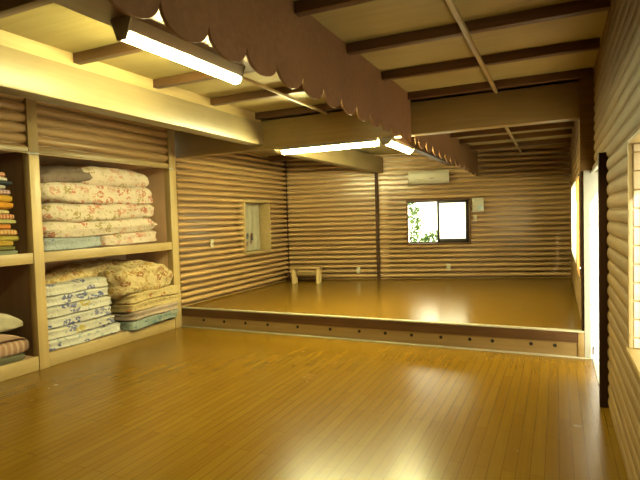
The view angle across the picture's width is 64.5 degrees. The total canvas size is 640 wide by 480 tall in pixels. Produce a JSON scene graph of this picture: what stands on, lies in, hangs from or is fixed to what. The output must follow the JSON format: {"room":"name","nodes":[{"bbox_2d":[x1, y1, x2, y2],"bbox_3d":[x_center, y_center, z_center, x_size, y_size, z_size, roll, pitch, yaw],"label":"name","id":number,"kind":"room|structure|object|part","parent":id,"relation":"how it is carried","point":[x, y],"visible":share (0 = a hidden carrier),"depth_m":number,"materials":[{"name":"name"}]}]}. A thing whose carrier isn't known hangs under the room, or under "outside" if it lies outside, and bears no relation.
{"room":"log cabin dormitory","nodes":[
{"label":"log cabin dormitory","id":0,"kind":"room"},
{"bbox_2d":[0,93,288,306],"bbox_3d":[-2.350,-0.280,7.003,0.338,2.655,7.720,-1,3,25],"label":"wall","id":1,"kind":"structure","parent":0,"point":[210,189],"depth_m":7.82,"materials":[{"name":"brown wood"}]},
{"bbox_2d":[237,199,271,254],"bbox_3d":[-1.239,-0.246,9.266,0.275,0.960,0.890,-1,3,25],"label":"window","id":2,"kind":"structure","parent":1,"relation":"in","point":[256,214],"depth_m":9.49,"materials":[{"name":"glass"},{"name":"pale wood"}]},
{"bbox_2d":[245,204,259,250],"bbox_3d":[-1.317,-0.230,9.298,0.016,0.850,0.780,-1,3,25],"label":"cabinet door","id":3,"kind":"structure","parent":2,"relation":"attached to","point":[252,211],"depth_m":9.44,"materials":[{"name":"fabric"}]},
{"bbox_2d":[282,161,290,279],"bbox_3d":[-0.676,-0.414,10.284,0.075,2.445,0.105,-1,2,10],"label":"trim","id":4,"kind":"structure","parent":1,"relation":"attached to","point":[285,162],"depth_m":10.24,"materials":[{"name":"brown wood"}]},
{"bbox_2d":[181,308,577,342],"bbox_3d":[0.311,1.017,6.285,5.145,0.108,0.045,-1,3,25],"label":"trim","id":5,"kind":"structure","parent":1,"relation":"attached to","point":[560,336],"depth_m":5.98,"materials":[{"name":"brown wood"}]},
{"bbox_2d":[182,316,577,355],"bbox_3d":[0.318,1.148,6.296,5.145,0.155,0.033,-1,3,25],"label":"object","id":6,"kind":"structure","parent":1,"relation":"attached to","point":[454,340],"depth_m":6.01,"materials":[{"name":"brown wood"}]},
{"bbox_2d":[181,306,584,332],"bbox_3d":[0.339,0.955,6.276,5.205,0.015,0.072,-1,3,25],"label":"trim","id":7,"kind":"structure","parent":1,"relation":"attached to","point":[185,307],"depth_m":5.98,"materials":[{"name":"wood"}]},
{"bbox_2d":[0,0,607,120],"bbox_3d":[-0.586,-1.609,5.045,6.615,0.060,13.000,-1,3,25],"label":"ceiling","id":8,"kind":"structure","parent":0,"point":[55,25],"depth_m":3.97,"materials":[{"name":"brown wood"}]},
{"bbox_2d":[0,0,52,18],"bbox_3d":[-1.444,-1.422,2.870,1.979,0.078,0.070,-1,3,25],"label":"purlin","id":9,"kind":"object","parent":8,"relation":"attached to","point":[8,8],"visible":1,"depth_m":3.02,"materials":[{"name":"brown wood"}]},
{"bbox_2d":[73,41,146,64],"bbox_3d":[-1.068,-1.467,3.676,1.979,0.078,0.070,-1,3,25],"label":"purlin","id":10,"kind":"object","parent":8,"relation":"attached to","point":[123,48],"visible":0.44,"depth_m":3.92,"materials":[{"name":"brown wood"}]},
{"bbox_2d":[0,30,262,145],"bbox_3d":[-2.470,-1.243,3.160,0.190,0.400,7.760,-1,3,25],"label":"beam","id":11,"kind":"structure","parent":8,"relation":"attached to","point":[29,69],"depth_m":4.38,"materials":[{"name":"brown wood"}]},
{"bbox_2d":[153,70,254,88],"bbox_3d":[-0.692,-1.512,4.481,1.979,0.078,0.070,-1,3,25],"label":"purlin","id":12,"kind":"object","parent":8,"relation":"attached to","point":[198,76],"visible":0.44,"depth_m":4.72,"materials":[{"name":"brown wood"}]},
{"bbox_2d":[210,84,304,105],"bbox_3d":[-0.316,-1.558,5.287,1.979,0.078,0.070,-1,3,25],"label":"purlin","id":13,"kind":"object","parent":8,"relation":"attached to","point":[261,94],"visible":0.51,"depth_m":5.45,"materials":[{"name":"brown wood"}]},
{"bbox_2d":[108,0,410,141],"bbox_3d":[-0.289,-1.213,2.970,0.018,0.568,6.255,-1,3,25],"label":"scalloped valance","id":14,"kind":"object","parent":8,"relation":"hanging from","point":[272,38],"visible":0.94,"depth_m":3.15,"materials":[{"name":"brown cloth"}]},
{"bbox_2d":[242,76,326,114],"bbox_3d":[-0.362,-1.501,5.286,0.025,0.028,2.095,-1,3,25],"label":"batten","id":15,"kind":"object","parent":8,"relation":"attached to","point":[251,81],"visible":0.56,"depth_m":5.21,"materials":[{"name":"brown wood"}]},
{"bbox_2d":[255,103,341,119],"bbox_3d":[0.077,-1.605,6.128,1.979,0.078,0.070,-1,3,25],"label":"purlin","id":16,"kind":"object","parent":8,"relation":"attached to","point":[296,110],"visible":0.54,"depth_m":6.29,"materials":[{"name":"brown wood"}]},
{"bbox_2d":[294,0,375,16],"bbox_3d":[0.676,-1.484,2.861,1.822,0.078,0.070,-1,3,25],"label":"purlin","id":17,"kind":"object","parent":8,"relation":"attached to","point":[302,8],"visible":1,"depth_m":3.15,"materials":[{"name":"brown wood"}]},
{"bbox_2d":[445,0,497,93],"bbox_3d":[0.659,-1.427,2.792,0.035,0.030,5.755,-1,3,25],"label":"batten","id":18,"kind":"object","parent":17,"relation":"attached to","point":[451,3],"visible":1,"depth_m":3.72,"materials":[{"name":"brown wood"}]},
{"bbox_2d":[347,0,610,54],"bbox_3d":[1.052,-1.529,3.666,1.822,0.078,0.070,-1,3,25],"label":"purlin","id":19,"kind":"object","parent":8,"relation":"attached to","point":[579,7],"visible":0.92,"depth_m":3.58,"materials":[{"name":"brown wood"}]},
{"bbox_2d":[382,37,599,80],"bbox_3d":[1.427,-1.575,4.472,1.822,0.078,0.070,-1,3,25],"label":"purlin","id":20,"kind":"object","parent":8,"relation":"attached to","point":[588,44],"visible":0.94,"depth_m":4.39,"materials":[{"name":"brown wood"}]},
{"bbox_2d":[408,67,592,99],"bbox_3d":[1.820,-1.622,5.314,1.822,0.078,0.070,-1,3,25],"label":"purlin","id":21,"kind":"object","parent":8,"relation":"attached to","point":[585,72],"visible":0.94,"depth_m":5.23,"materials":[{"name":"brown wood"}]},
{"bbox_2d":[0,327,627,479],"bbox_3d":[-1.648,1.488,2.886,6.465,0.120,7.880,-1,3,25],"label":"floor","id":22,"kind":"structure","parent":0,"point":[181,403],"depth_m":3.90,"materials":[{"name":"brown wood"}]},
{"bbox_2d":[0,98,181,381],"bbox_3d":[-3.356,-0.071,5.551,0.940,2.870,4.260,-1,3,25],"label":"shelving","id":23,"kind":"object","parent":22,"relation":"on","point":[22,274],"visible":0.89,"depth_m":5.46,"materials":[{"name":"brown wood"}]},
{"bbox_2d":[0,250,17,254],"bbox_3d":[-3.492,0.147,4.988,0.545,0.083,0.805,-1,3,25],"label":"folded cloth","id":24,"kind":"object","parent":23,"relation":"on","point":[9,252],"visible":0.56,"depth_m":5.12,"materials":[{"name":"green fabric"}]},
{"bbox_2d":[0,246,14,250],"bbox_3d":[-3.476,0.101,4.962,0.538,0.075,0.773,-1,3,25],"label":"folded cloth","id":25,"kind":"object","parent":24,"relation":"on","point":[2,248],"visible":0.92,"depth_m":5.09,"materials":[{"name":"green fabric"}]},
{"bbox_2d":[0,241,12,245],"bbox_3d":[-3.493,0.052,4.959,0.546,0.081,0.763,-1,3,25],"label":"folded cloth","id":26,"kind":"object","parent":25,"relation":"on","point":[2,243],"visible":0.85,"depth_m":5.09,"materials":[{"name":"yellow fabric"}]},
{"bbox_2d":[0,235,18,240],"bbox_3d":[-3.500,-0.004,5.000,0.544,0.086,0.835,-1,3,25],"label":"folded cloth","id":27,"kind":"object","parent":26,"relation":"on","point":[13,237],"visible":0.71,"depth_m":5.15,"materials":[{"name":"yellow fabric"}]},
{"bbox_2d":[0,229,17,235],"bbox_3d":[-3.489,-0.058,4.972,0.537,0.092,0.797,-1,3,25],"label":"folded cloth","id":28,"kind":"object","parent":27,"relation":"on","point":[3,232],"visible":0.97,"depth_m":5.11,"materials":[{"name":"orange fabric"}]},
{"bbox_2d":[0,224,10,228],"bbox_3d":[-3.505,-0.118,4.948,0.539,0.086,0.758,-1,3,25],"label":"folded cloth","id":29,"kind":"object","parent":28,"relation":"on","point":[2,226],"visible":0.91,"depth_m":5.09,"materials":[{"name":"orange fabric"}]},
{"bbox_2d":[0,219,15,223],"bbox_3d":[-3.498,-0.169,4.973,0.538,0.080,0.802,-1,3,25],"label":"folded cloth","id":30,"kind":"object","parent":29,"relation":"on","point":[2,221],"visible":0.87,"depth_m":5.11,"materials":[{"name":"fabric"}]},
{"bbox_2d":[0,214,13,219],"bbox_3d":[-3.512,-0.221,4.978,0.546,0.093,0.809,-1,3,25],"label":"folded cloth","id":31,"kind":"object","parent":30,"relation":"on","point":[2,216],"visible":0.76,"depth_m":5.12,"materials":[{"name":"orange fabric"}]},
{"bbox_2d":[0,210,8,213],"bbox_3d":[-3.522,-0.270,4.953,0.539,0.076,0.756,-1,3,25],"label":"folded cloth","id":32,"kind":"object","parent":31,"relation":"on","point":[1,211],"visible":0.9,"depth_m":5.10,"materials":[{"name":"yellow fabric"}]},
{"bbox_2d":[0,201,12,209],"bbox_3d":[-3.494,-0.330,4.944,0.538,0.113,0.778,-1,3,25],"label":"folded cloth","id":33,"kind":"object","parent":32,"relation":"on","point":[3,205],"visible":0.97,"depth_m":5.08,"materials":[{"name":"orange fabric"}]},
{"bbox_2d":[0,195,11,201],"bbox_3d":[-3.495,-0.405,4.945,0.549,0.106,0.780,-1,3,25],"label":"folded cloth","id":34,"kind":"object","parent":33,"relation":"on","point":[5,198],"visible":0.84,"depth_m":5.09,"materials":[{"name":"orange fabric"}]},
{"bbox_2d":[0,189,9,194],"bbox_3d":[-3.506,-0.465,4.931,0.547,0.082,0.759,-1,3,25],"label":"folded cloth","id":35,"kind":"object","parent":34,"relation":"on","point":[2,192],"visible":0.91,"depth_m":5.08,"materials":[{"name":"fabric"}]},
{"bbox_3d":[-3.535,-0.516,4.928,0.537,0.081,0.726,-1,3,25],"label":"folded cloth","id":36,"kind":"object","parent":35,"relation":"on","visible":0},
{"bbox_2d":[0,181,11,185],"bbox_3d":[-3.504,-0.558,4.936,0.543,0.067,0.773,-1,3,25],"label":"folded cloth","id":37,"kind":"object","parent":36,"relation":"on","point":[5,183],"visible":0.9,"depth_m":5.09,"materials":[{"name":"teal fabric"}]},
{"bbox_2d":[0,353,24,365],"bbox_3d":[-3.579,1.237,4.864,0.679,0.105,1.262,-1,3,25],"label":"blanket","id":38,"kind":"object","parent":23,"relation":"on","point":[10,359],"visible":0.59,"depth_m":5.12,"materials":[{"name":"green fabric"}]},
{"bbox_2d":[0,339,28,358],"bbox_3d":[-3.588,1.126,4.887,0.683,0.203,1.318,-1,3,25],"label":"blanket","id":39,"kind":"object","parent":38,"relation":"on","point":[10,348],"visible":0.7,"depth_m":5.15,"materials":[{"name":"fabric"}]},
{"bbox_2d":[0,333,24,343],"bbox_3d":[-3.605,1.008,4.874,0.686,0.173,1.288,-1,3,25],"label":"blanket","id":40,"kind":"object","parent":39,"relation":"on","point":[3,337],"visible":0.95,"depth_m":5.11,"materials":[{"name":"pink fabric"}]},
{"bbox_2d":[0,313,23,332],"bbox_3d":[-3.619,0.843,4.872,0.677,0.264,1.283,-1,3,25],"label":"blanket","id":41,"kind":"object","parent":40,"relation":"on","point":[7,322],"visible":1,"depth_m":5.12,"materials":[{"name":"beige fabric"}]},
{"bbox_3d":[-3.428,-0.885,4.370,0.045,0.050,1.905,-1,3,25],"label":"rail","id":42,"kind":"part","parent":23,"relation":"part of","materials":[{"name":"brown wood"}]},
{"bbox_2d":[0,149,31,153],"bbox_3d":[-3.388,-0.848,4.362,0.024,0.024,2.080,-1,3,25],"label":"curtain rod","id":43,"kind":"object","parent":23,"relation":"attached to","point":[27,152],"visible":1,"depth_m":5.09,"materials":[{"name":"brown wood"}]},
{"bbox_3d":[-3.406,0.220,5.510,0.800,2.295,0.052,-1,3,25],"label":"panel","id":44,"kind":"part","parent":23,"relation":"part of","materials":[{"name":"brown wood"}]},
{"bbox_3d":[-3.397,0.238,4.419,0.040,0.110,1.905,-1,3,25],"label":"shelf rail","id":45,"kind":"part","parent":23,"relation":"part of","materials":[{"name":"brown wood"}]},
{"bbox_3d":[-3.364,1.339,4.466,0.040,0.145,1.905,-1,3,25],"label":"rail","id":46,"kind":"part","parent":23,"relation":"part of","materials":[{"name":"brown wood"}]},
{"bbox_3d":[-2.995,-0.053,5.332,0.100,2.830,0.115,-1,3,25],"label":"post","id":47,"kind":"part","parent":23,"relation":"part of","materials":[{"name":"brown wood"}]},
{"bbox_2d":[43,236,100,251],"bbox_3d":[-3.081,0.041,5.956,0.670,0.196,0.838,-1,3,25],"label":"futon","id":48,"kind":"object","parent":23,"relation":"on","point":[50,244],"visible":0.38,"depth_m":5.74,"materials":[{"name":"blue fabric"}]},
{"bbox_2d":[42,218,156,237],"bbox_3d":[-2.905,-0.152,6.360,0.762,0.244,1.838,-1,3,25],"label":"futon","id":49,"kind":"object","parent":48,"relation":"on","point":[51,229],"visible":0.55,"depth_m":6.04,"materials":[{"name":"beige fabric"}]},
{"bbox_2d":[41,203,153,222],"bbox_3d":[-2.919,-0.338,6.347,0.754,0.276,1.747,-1,3,25],"label":"futon","id":50,"kind":"object","parent":49,"relation":"on","point":[61,212],"visible":0.55,"depth_m":5.99,"materials":[{"name":"beige fabric"}]},
{"bbox_2d":[40,182,152,204],"bbox_3d":[-2.925,-0.554,6.327,0.761,0.310,1.713,-1,3,25],"label":"futon","id":51,"kind":"object","parent":50,"relation":"on","point":[52,192],"visible":0.51,"depth_m":6.01,"materials":[{"name":"beige fabric"}]},
{"bbox_2d":[39,165,148,186],"bbox_3d":[-2.935,-0.749,6.266,0.698,0.306,1.696,-1,3,25],"label":"quilt","id":52,"kind":"object","parent":51,"relation":"on","point":[88,175],"visible":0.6,"depth_m":6.05,"materials":[{"name":"fabric"}]},
{"bbox_3d":[-3.756,0.212,5.754,0.040,2.310,4.260,-1,3,25],"label":"panel","id":53,"kind":"part","parent":23,"relation":"part of","materials":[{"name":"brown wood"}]},
{"bbox_2d":[49,322,119,350],"bbox_3d":[-3.012,1.134,6.082,0.697,0.168,1.094,-1,3,25],"label":"futon","id":54,"kind":"object","parent":23,"relation":"on","point":[88,335],"visible":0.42,"depth_m":5.89,"materials":[{"name":"white fabric"}]},
{"bbox_2d":[48,314,114,340],"bbox_3d":[-3.049,1.019,6.061,0.690,0.160,1.017,-1,3,25],"label":"futon","id":55,"kind":"object","parent":54,"relation":"on","point":[68,330],"visible":0.45,"depth_m":5.86,"materials":[{"name":"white fabric"}]},
{"bbox_2d":[47,305,110,329],"bbox_3d":[-3.076,0.902,6.052,0.685,0.169,0.995,-1,3,25],"label":"futon","id":56,"kind":"object","parent":55,"relation":"on","point":[77,317],"visible":0.37,"depth_m":5.87,"materials":[{"name":"white fabric"}]},
{"bbox_2d":[47,296,111,318],"bbox_3d":[-3.076,0.784,6.047,0.690,0.166,1.010,-1,3,25],"label":"futon","id":57,"kind":"object","parent":56,"relation":"on","point":[89,304],"visible":0.48,"depth_m":5.87,"materials":[{"name":"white fabric"}]},
{"bbox_2d":[46,286,108,307],"bbox_3d":[-3.103,0.665,6.036,0.692,0.171,0.981,-1,3,25],"label":"futon","id":58,"kind":"object","parent":57,"relation":"on","point":[83,295],"visible":0.29,"depth_m":5.87,"materials":[{"name":"white fabric"}]},
{"bbox_2d":[46,276,108,296],"bbox_3d":[-3.102,0.549,6.045,0.688,0.167,0.989,-1,3,25],"label":"futon","id":59,"kind":"object","parent":58,"relation":"on","point":[79,284],"visible":0.48,"depth_m":5.89,"materials":[{"name":"white fabric"}]},
{"bbox_2d":[45,259,112,284],"bbox_3d":[-3.108,0.458,6.270,0.533,0.360,1.254,-1,3,25],"label":"quilt","id":60,"kind":"object","parent":59,"relation":"on","point":[90,268],"visible":0.48,"depth_m":6.18,"materials":[{"name":"beige fabric"}]},
{"bbox_2d":[32,152,174,169],"bbox_3d":[-2.522,-0.952,6.217,0.024,0.024,2.170,-1,3,25],"label":"curtain rod","id":61,"kind":"object","parent":23,"relation":"attached to","point":[34,153],"visible":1,"depth_m":5.95,"materials":[{"name":"brown wood"}]},
{"bbox_3d":[-2.559,-0.990,6.232,0.045,0.050,1.980,-1,3,25],"label":"rail","id":62,"kind":"part","parent":23,"relation":"part of","materials":[{"name":"brown wood"}]},
{"bbox_3d":[-2.528,0.134,6.281,0.040,0.110,1.980,-1,3,25],"label":"shelf rail","id":63,"kind":"part","parent":23,"relation":"part of","materials":[{"name":"brown wood"}]},
{"bbox_3d":[-2.495,1.235,6.328,0.040,0.145,1.980,-1,3,25],"label":"rail","id":64,"kind":"part","parent":23,"relation":"part of","materials":[{"name":"brown wood"}]},
{"bbox_2d":[94,230,156,247],"bbox_3d":[-2.728,-0.016,6.728,0.714,0.218,0.968,-1,3,25],"label":"futon","id":65,"kind":"object","parent":23,"relation":"on","point":[148,236],"visible":0.41,"depth_m":6.51,"materials":[{"name":"fabric"}]},
{"bbox_2d":[115,309,178,330],"bbox_3d":[-2.519,1.068,6.952,0.780,0.182,0.911,-1,3,25],"label":"futon","id":66,"kind":"object","parent":23,"relation":"on","point":[139,324],"visible":0.41,"depth_m":6.63,"materials":[{"name":"blue fabric"}]},
{"bbox_2d":[111,301,178,321],"bbox_3d":[-2.510,0.954,6.936,0.773,0.171,0.937,-1,3,25],"label":"futon","id":67,"kind":"object","parent":66,"relation":"on","point":[134,316],"visible":0.51,"depth_m":6.58,"materials":[{"name":"grey fabric"}]},
{"bbox_2d":[110,294,178,312],"bbox_3d":[-2.525,0.846,6.934,0.766,0.191,0.951,-1,3,25],"label":"futon","id":68,"kind":"object","parent":67,"relation":"on","point":[115,308],"visible":0.44,"depth_m":6.58,"materials":[{"name":"yellow fabric"}]},
{"bbox_2d":[111,285,179,304],"bbox_3d":[-2.524,0.728,6.929,0.792,0.180,0.958,-1,3,25],"label":"futon","id":69,"kind":"object","parent":68,"relation":"on","point":[134,298],"visible":0.41,"depth_m":6.60,"materials":[{"name":"yellow fabric"}]},
{"bbox_2d":[98,259,173,299],"bbox_3d":[-2.587,0.516,6.843,0.875,0.526,1.081,-1,3,25],"label":"quilt","id":70,"kind":"object","parent":69,"relation":"on","point":[124,277],"visible":0.68,"depth_m":6.52,"materials":[{"name":"beige fabric"}]},
{"bbox_3d":[-2.519,0.113,7.410,0.800,2.295,0.062,-1,3,25],"label":"panel","id":71,"kind":"part","parent":23,"relation":"part of","materials":[{"name":"brown wood"}]},
{"bbox_3d":[-2.107,-0.180,7.236,0.100,2.870,0.135,-1,3,25],"label":"post","id":72,"kind":"part","parent":23,"relation":"part of","materials":[{"name":"brown wood"}]},
{"bbox_2d":[174,127,572,155],"bbox_3d":[1.387,-1.636,8.559,5.615,0.060,4.970,-1,3,25],"label":"ceiling","id":73,"kind":"structure","parent":0,"point":[382,149],"depth_m":8.81,"materials":[{"name":"brown wood"}]},
{"bbox_2d":[269,155,300,161],"bbox_3d":[-0.330,-1.537,9.306,1.350,0.100,0.120,-1,3,25],"label":"purlin","id":74,"kind":"object","parent":73,"relation":"attached to","point":[275,158],"visible":0.46,"depth_m":9.44,"materials":[{"name":"brown wood"}]},
{"bbox_2d":[415,133,477,175],"bbox_3d":[2.034,-1.338,7.741,0.018,0.500,3.998,0,3,27],"label":"scalloped valance","id":75,"kind":"object","parent":73,"relation":"attached to","point":[449,148],"visible":0.72,"depth_m":7.59,"materials":[{"name":"brown fabric"}]},
{"bbox_2d":[450,121,573,137],"bbox_3d":[2.652,-1.544,7.107,1.615,0.075,0.060,-1,3,25],"label":"purlin","id":76,"kind":"object","parent":73,"relation":"attached to","point":[570,123],"visible":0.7,"depth_m":7.05,"materials":[{"name":"brown wood"}]},
{"bbox_2d":[459,129,571,143],"bbox_3d":[2.960,-1.581,7.767,1.615,0.075,0.060,-1,3,25],"label":"purlin","id":77,"kind":"object","parent":73,"relation":"attached to","point":[564,131],"visible":0.95,"depth_m":7.71,"materials":[{"name":"brown wood"}]},
{"bbox_2d":[471,137,570,149],"bbox_3d":[3.357,-1.629,8.618,1.615,0.075,0.060,-1,3,25],"label":"purlin","id":78,"kind":"object","parent":73,"relation":"attached to","point":[568,139],"visible":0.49,"depth_m":8.55,"materials":[{"name":"brown wood"}]},
{"bbox_2d":[505,127,521,152],"bbox_3d":[2.821,-1.515,7.457,0.035,0.028,4.165,-1,3,25],"label":"batten","id":79,"kind":"object","parent":78,"relation":"attached to","point":[507,128],"visible":0.56,"depth_m":7.63,"materials":[{"name":"brown wood"}]},
{"bbox_2d":[186,278,580,329],"bbox_3d":[1.265,0.880,8.470,5.425,0.100,4.790,-1,3,25],"label":"floor","id":80,"kind":"structure","parent":0,"point":[527,302],"depth_m":7.43,"materials":[{"name":"brown wood"}]},
{"bbox_2d":[289,265,322,283],"bbox_3d":[-0.261,0.661,9.728,0.600,0.320,0.260,-1,2,10],"label":"bench","id":81,"kind":"object","parent":80,"relation":"on","point":[294,274],"visible":1,"depth_m":9.66,"materials":[{"name":"brown wood"}]},
{"bbox_3d":[-0.505,0.692,9.698,0.086,0.276,0.086,-1,3,25],"label":"leg","id":82,"kind":"part","parent":81,"relation":"part of","materials":[{"name":"brown wood"}]},
{"bbox_3d":[-0.265,0.524,9.722,0.600,0.045,0.260,-1,2,10],"label":"seat","id":83,"kind":"part","parent":81,"relation":"part of","materials":[{"name":"brown wood"}]},
{"bbox_3d":[-0.043,0.682,9.613,0.086,0.276,0.086,-1,3,25],"label":"leg","id":84,"kind":"part","parent":81,"relation":"part of","materials":[{"name":"brown wood"}]},
{"bbox_2d":[379,172,389,278],"bbox_3d":[1.264,-0.265,9.916,0.155,2.105,0.133,-1,2,10],"label":"wall","id":85,"kind":"structure","parent":0,"point":[383,184],"depth_m":9.88,"materials":[{"name":"brown wood"}]},
{"bbox_2d":[379,137,415,153],"bbox_3d":[1.001,-1.194,6.455,0.178,0.085,1.050,-1,3,25],"label":"lamp","id":86,"kind":"object","parent":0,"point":[389,141],"visible":1,"depth_m":6.29,"materials":[{"name":"white plastic"}]},
{"bbox_2d":[286,145,571,279],"bbox_3d":[1.996,-0.529,9.841,5.456,2.655,0.178,-1,2,10],"label":"wall","id":87,"kind":"structure","parent":0,"point":[523,230],"depth_m":9.75,"materials":[{"name":"brown wood"}]},
{"bbox_2d":[264,149,382,172],"bbox_3d":[0.223,-1.400,8.348,0.169,0.385,3.618,0,3,31],"label":"beam","id":88,"kind":"structure","parent":87,"relation":"attached to","point":[347,158],"depth_m":8.57,"materials":[{"name":"beige wood"}]},
{"bbox_2d":[374,173,380,278],"bbox_3d":[1.127,-0.292,9.930,0.067,2.125,0.060,-1,2,10],"label":"trim","id":89,"kind":"structure","parent":87,"relation":"attached to","point":[375,174],"depth_m":9.90,"materials":[{"name":"brown wood"}]},
{"bbox_2d":[408,170,448,184],"bbox_3d":[2.055,-1.185,9.610,0.754,0.239,0.180,-1,2,10],"label":"air conditioner","id":90,"kind":"object","parent":87,"relation":"attached to","point":[439,176],"visible":1,"depth_m":9.54,"materials":[{"name":"plastic"}]},
{"bbox_3d":[2.040,-1.204,9.531,0.694,0.124,0.016,-1,2,10],"label":"panel","id":91,"kind":"part","parent":90,"relation":"part of","materials":[{"name":"plastic"}]},
{"bbox_2d":[406,198,470,244],"bbox_3d":[2.279,-0.352,9.786,1.197,0.870,0.200,-1,2,10],"label":"window","id":92,"kind":"structure","parent":87,"relation":"in","point":[454,214],"depth_m":9.72,"materials":[{"name":"clear glass"},{"name":"dark bronze aluminium"},{"name":"wood"}]},
{"bbox_3d":[2.535,-0.372,9.723,0.508,0.700,0.004,-1,2,10],"label":"pane","id":93,"kind":"part","parent":92,"relation":"part of","materials":[{"name":"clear glass"}]},
{"bbox_3d":[2.546,-0.357,9.721,0.588,0.810,0.030,-1,2,10],"label":"sash","id":94,"kind":"part","parent":92,"relation":"part of","materials":[{"name":"brown wood"}]},
{"bbox_2d":[472,198,483,211],"bbox_3d":[2.972,-0.662,9.535,0.207,0.260,0.045,-1,2,10],"label":"intercom panel","id":95,"kind":"object","parent":87,"relation":"attached to","point":[477,203],"visible":1,"depth_m":9.52,"materials":[{"name":"plastic"}]},
{"bbox_2d":[570,121,584,330],"bbox_3d":[3.696,-0.467,7.205,0.165,2.655,4.690,-1,3,25],"label":"wall","id":96,"kind":"structure","parent":0,"point":[575,138],"depth_m":6.73,"materials":[{"name":"brown wood"}]},
{"bbox_2d":[175,81,579,158],"bbox_3d":[0.350,-1.388,6.217,5.275,0.365,0.170,-1,3,25],"label":"cross beam","id":97,"kind":"structure","parent":96,"relation":"attached to","point":[554,103],"depth_m":5.70,"materials":[{"name":"brown wood"}]},
{"bbox_2d":[279,138,379,154],"bbox_3d":[0.099,-1.163,6.342,1.310,0.085,0.178,-1,3,25],"label":"lamp","id":98,"kind":"object","parent":97,"relation":"attached to","point":[374,141],"visible":0.98,"depth_m":6.29,"materials":[{"name":"white plastic"}]},
{"bbox_2d":[395,136,451,164],"bbox_3d":[1.631,-1.396,7.818,0.100,0.170,3.810,-1,3,25],"label":"beam","id":99,"kind":"structure","parent":97,"relation":"attached to","point":[417,149],"depth_m":7.53,"materials":[{"name":"brown wood"}]},
{"bbox_2d":[571,179,580,263],"bbox_3d":[3.643,-0.273,7.083,0.202,1.080,1.995,-1,3,25],"label":"window","id":100,"kind":"structure","parent":96,"relation":"in","point":[573,187],"depth_m":6.73,"materials":[{"name":"white glass"}]},
{"bbox_2d":[571,182,575,261],"bbox_3d":[3.562,-0.262,7.130,0.008,1.010,1.970,-1,3,25],"label":"curtain","id":101,"kind":"object","parent":100,"relation":"hanging from","point":[573,188],"depth_m":6.97,"materials":[{"name":"white fabric"}]},
{"bbox_2d":[576,174,580,275],"bbox_3d":[2.946,-0.169,5.591,0.202,1.120,0.735,-1,3,25],"label":"window","id":102,"kind":"structure","parent":96,"relation":"in","point":[578,227],"depth_m":5.53,"materials":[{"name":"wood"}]},
{"bbox_2d":[580,171,584,330],"bbox_3d":[2.689,0.099,5.168,0.056,1.655,0.064,-1,3,25],"label":"trim","id":103,"kind":"structure","parent":96,"relation":"attached to","point":[581,172],"depth_m":5.15,"materials":[{"name":"brown wood"}]},
{"bbox_2d":[593,0,639,479],"bbox_3d":[1.171,-0.039,1.528,0.161,2.880,7.760,-1,3,25],"label":"wall","id":104,"kind":"structure","parent":0,"point":[616,70],"depth_m":3.02,"materials":[{"name":"brown wood"}]},
{"bbox_2d":[181,325,590,359],"bbox_3d":[0.361,1.221,6.234,5.235,0.012,0.054,-1,3,25],"label":"trim","id":105,"kind":"structure","parent":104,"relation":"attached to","point":[388,342],"depth_m":5.93,"materials":[{"name":"wood"}]},
{"bbox_2d":[578,332,584,356],"bbox_3d":[2.670,1.072,5.184,0.060,0.263,0.050,-1,3,25],"label":"trim","id":106,"kind":"structure","parent":104,"relation":"attached to","point":[581,336],"depth_m":5.16,"materials":[{"name":"brown wood"}]},
{"bbox_2d":[579,72,594,170],"bbox_3d":[2.727,-1.185,5.022,0.280,0.980,0.065,-1,3,25],"label":"trim","id":107,"kind":"structure","parent":104,"relation":"attached to","point":[586,85],"depth_m":5.03,"materials":[{"name":"wood"}]},
{"bbox_2d":[583,152,608,407],"bbox_3d":[2.488,0.274,4.443,0.249,1.931,1.435,-1,3,25],"label":"door","id":108,"kind":"structure","parent":104,"relation":"in","point":[595,183],"depth_m":5.03,"materials":[{"name":"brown wood"}]},
{"bbox_3d":[2.563,1.230,4.503,0.180,0.013,1.290,-1,3,25],"label":"sill rail","id":109,"kind":"part","parent":108,"relation":"part of","materials":[{"name":"metal"}]},
{"bbox_3d":[2.167,0.309,3.840,0.100,1.930,0.070,-1,3,25],"label":"post","id":110,"kind":"part","parent":108,"relation":"part of","materials":[{"name":"brown wood"}]},
{"bbox_2d":[626,129,639,376],"bbox_3d":[1.397,0.064,2.003,0.196,1.080,1.240,-1,3,25],"label":"window","id":111,"kind":"structure","parent":104,"relation":"in","point":[633,349],"depth_m":2.56,"materials":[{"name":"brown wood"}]},
{"bbox_3d":[-2.950,0.184,-0.878,5.315,2.880,0.179,-1,3,25],"label":"wall","id":112,"kind":"structure","parent":0,"visible":0},
{"bbox_2d":[49,0,252,71],"bbox_3d":[-1.767,-1.307,1.702,0.540,0.034,5.720,-1,3,25],"label":"board","id":113,"kind":"object","parent":112,"relation":"attached to","point":[103,11],"visible":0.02,"depth_m":3.06,"materials":[{"name":"brown wood"}]},
{"bbox_2d":[110,16,245,84],"bbox_3d":[-0.954,-1.331,3.668,0.178,0.135,1.230,-1,3,26],"label":"lamp","id":114,"kind":"object","parent":113,"relation":"attached to","point":[128,29],"visible":0.92,"depth_m":3.47,"materials":[{"name":"white plastic"}]},
{"label":"outside","id":115,"kind":"structure","parent":0,"visible":0},
{"bbox_2d":[408,203,422,241],"bbox_3d":[2.110,0.033,12.608,1.026,2.747,0.988,-1,3,25],"label":"shrub","id":116,"kind":"object","parent":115,"point":[416,210],"visible":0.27,"depth_m":12.43,"materials":[{"name":"green plant"}]},
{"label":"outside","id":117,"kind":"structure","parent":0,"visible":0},
{"bbox_2d":[418,230,436,241],"bbox_3d":[2.993,0.549,12.903,1.103,1.644,1.152,-1,3,25],"label":"shrub","id":118,"kind":"object","parent":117,"point":[431,236],"visible":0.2,"depth_m":12.80,"materials":[{"name":"green plant"}]}
]}

